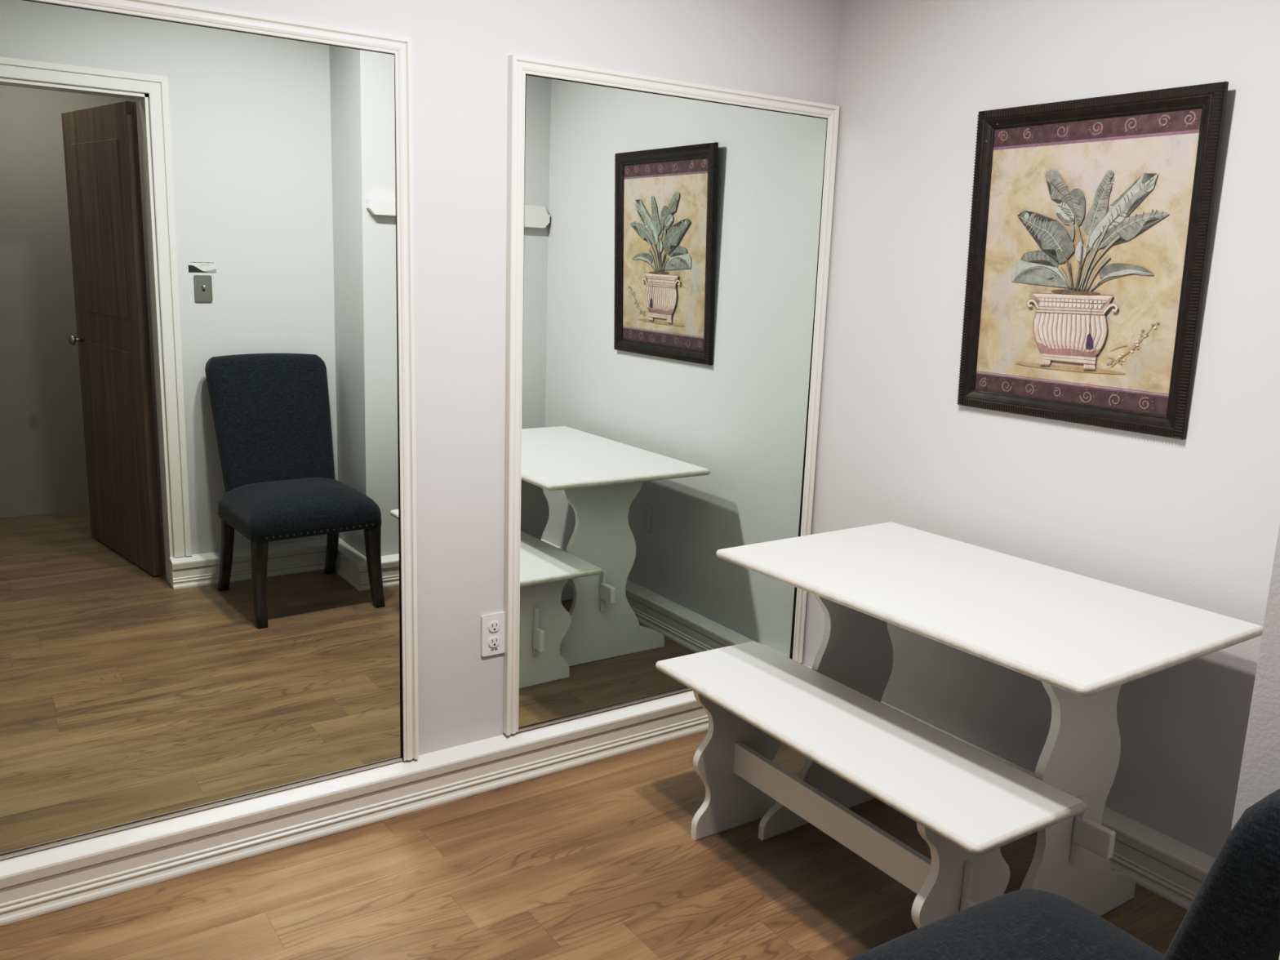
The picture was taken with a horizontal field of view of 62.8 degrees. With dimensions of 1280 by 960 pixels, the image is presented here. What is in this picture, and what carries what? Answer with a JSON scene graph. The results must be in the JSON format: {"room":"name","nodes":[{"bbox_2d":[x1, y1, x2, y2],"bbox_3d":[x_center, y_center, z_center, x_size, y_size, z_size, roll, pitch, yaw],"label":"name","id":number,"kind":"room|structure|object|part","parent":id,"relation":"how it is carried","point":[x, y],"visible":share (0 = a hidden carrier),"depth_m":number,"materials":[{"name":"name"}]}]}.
{"room":"dining room","nodes":[
{"label":"dining room","id":0,"kind":"room"},
{"bbox_2d":[174,0,842,755],"bbox_3d":[-0.539,-0.343,2.721,2.860,2.460,0.100,-6,14,-34],"label":"wall","id":1,"kind":"structure","parent":0,"point":[461,49],"depth_m":2.75,"materials":[{"name":"paint"}]},
{"bbox_2d":[0,0,418,860],"bbox_3d":[-1.066,-0.095,2.329,1.191,1.834,0.027,-6,14,-34],"label":"wall mirror","id":2,"kind":"object","parent":1,"relation":"attached to","point":[208,543],"visible":1,"depth_m":2.37,"materials":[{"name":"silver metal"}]},
{"bbox_2d":[0,689,708,925],"bbox_3d":[-0.533,0.814,2.889,2.543,0.128,0.058,-6,14,-34],"label":"baseboard","id":3,"kind":"structure","parent":1,"relation":"attached to","point":[42,882],"depth_m":2.67,"materials":[{"name":"paint"}]},
{"bbox_2d":[480,611,504,657],"bbox_3d":[-0.407,0.430,2.920,0.073,0.120,0.010,-6,14,-34],"label":"wall outlet","id":4,"kind":"object","parent":1,"relation":"attached to","point":[492,625],"visible":1,"depth_m":2.92,"materials":[{"name":"white plastic"}]},
{"bbox_2d":[488,636,499,647],"bbox_3d":[-0.406,0.451,2.922,0.034,0.029,0.004,-6,14,-34],"label":"socket","id":5,"kind":"object","parent":4,"relation":"attached to","point":[493,642],"depth_m":2.92,"materials":[{"name":"white plastic"}]},
{"bbox_2d":[488,621,500,631],"bbox_3d":[-0.405,0.407,2.913,0.034,0.029,0.004,-6,14,-34],"label":"socket","id":6,"kind":"object","parent":4,"relation":"attached to","point":[493,626],"depth_m":2.91,"materials":[{"name":"white plastic"}]},
{"bbox_2d":[502,54,839,735],"bbox_3d":[0.114,-0.218,3.127,1.137,1.830,0.027,-6,14,-34],"label":"wall mirror","id":7,"kind":"object","parent":1,"relation":"attached to","point":[668,241],"visible":0.84,"depth_m":3.06,"materials":[{"name":"white mirror"}]},
{"bbox_2d":[0,729,1187,959],"bbox_3d":[0.504,1.243,1.421,2.860,0.060,3.950,-6,14,-34],"label":"floor","id":8,"kind":"structure","parent":0,"point":[599,860],"depth_m":2.47,"materials":[{"name":"brown wood"}]},
{"bbox_2d":[655,640,1087,928],"bbox_3d":[0.458,0.774,2.461,0.341,0.442,1.049,-6,14,-33],"label":"bench","id":9,"kind":"object","parent":8,"relation":"on","point":[967,803],"visible":0.83,"depth_m":2.34,"materials":[{"name":"white paint"}]},
{"bbox_3d":[0.258,0.718,2.760,0.298,0.420,0.021,-6,14,-33],"label":"trestle leg","id":10,"kind":"part","parent":9,"relation":"part of","materials":[{"name":"white paint"}]},
{"bbox_3d":[0.663,0.854,2.158,0.298,0.420,0.021,-6,14,-33],"label":"trestle leg","id":11,"kind":"part","parent":9,"relation":"part of","materials":[{"name":"white paint"}]},
{"bbox_2d":[715,522,1262,916],"bbox_3d":[0.761,0.610,2.570,0.674,0.740,1.066,-6,14,-34],"label":"trestle table","id":12,"kind":"object","parent":8,"relation":"on","point":[1083,637],"visible":0.72,"depth_m":2.35,"materials":[{"name":"white paint"}]},
{"bbox_3d":[0.572,0.561,2.836,0.600,0.718,0.021,-6,14,-34],"label":"trestle leg","id":13,"kind":"part","parent":12,"relation":"part of","materials":[{"name":"white paint"}]},
{"bbox_3d":[0.954,0.683,2.300,0.600,0.718,0.021,-6,14,-34],"label":"trestle leg","id":14,"kind":"part","parent":12,"relation":"part of","materials":[{"name":"white paint"}]},
{"bbox_2d":[848,788,1279,959],"bbox_3d":[0.627,0.708,1.412,0.537,1.002,0.649,-5,13,-31],"label":"dining chair","id":15,"kind":"object","parent":8,"relation":"on","point":[1234,913],"visible":1,"depth_m":1.51,"materials":[{"name":"fabric"}]},
{"bbox_3d":[0.589,0.773,1.485,0.532,0.158,0.490,-5,13,-31],"label":"seat","id":16,"kind":"part","parent":15,"relation":"part of","materials":[{"name":"fabric"}]},
{"bbox_3d":[0.734,0.597,1.218,0.502,0.702,0.257,-5,13,-31],"label":"backrest","id":17,"kind":"part","parent":15,"relation":"part of","materials":[{"name":"fabric"}]},
{"bbox_2d":[801,0,1279,857],"bbox_3d":[1.147,-0.283,2.709,0.100,2.460,1.841,-6,14,-34],"label":"wall","id":18,"kind":"structure","parent":0,"point":[1194,520],"depth_m":2.73,"materials":[{"name":"paint"}]},
{"bbox_2d":[800,662,1215,910],"bbox_3d":[1.043,0.865,2.897,0.058,0.128,1.840,-6,14,-34],"label":"baseboard","id":19,"kind":"structure","parent":18,"relation":"attached to","point":[1171,868],"depth_m":2.56,"materials":[{"name":"paint"}]},
{"bbox_2d":[956,81,1228,439],"bbox_3d":[1.088,-0.540,2.625,0.046,0.790,0.651,-6,14,-34],"label":"framed picture","id":20,"kind":"object","parent":18,"relation":"attached to","point":[1091,220],"visible":1,"depth_m":2.59,"materials":[{"name":"brown"}]},
{"bbox_2d":[1231,524,1279,830],"bbox_3d":[1.442,-0.033,1.524,0.978,2.460,0.493,-6,14,-34],"label":"wall","id":21,"kind":"structure","parent":0,"point":[1260,771],"depth_m":1.51,"materials":[{"name":"paint"}]}
]}

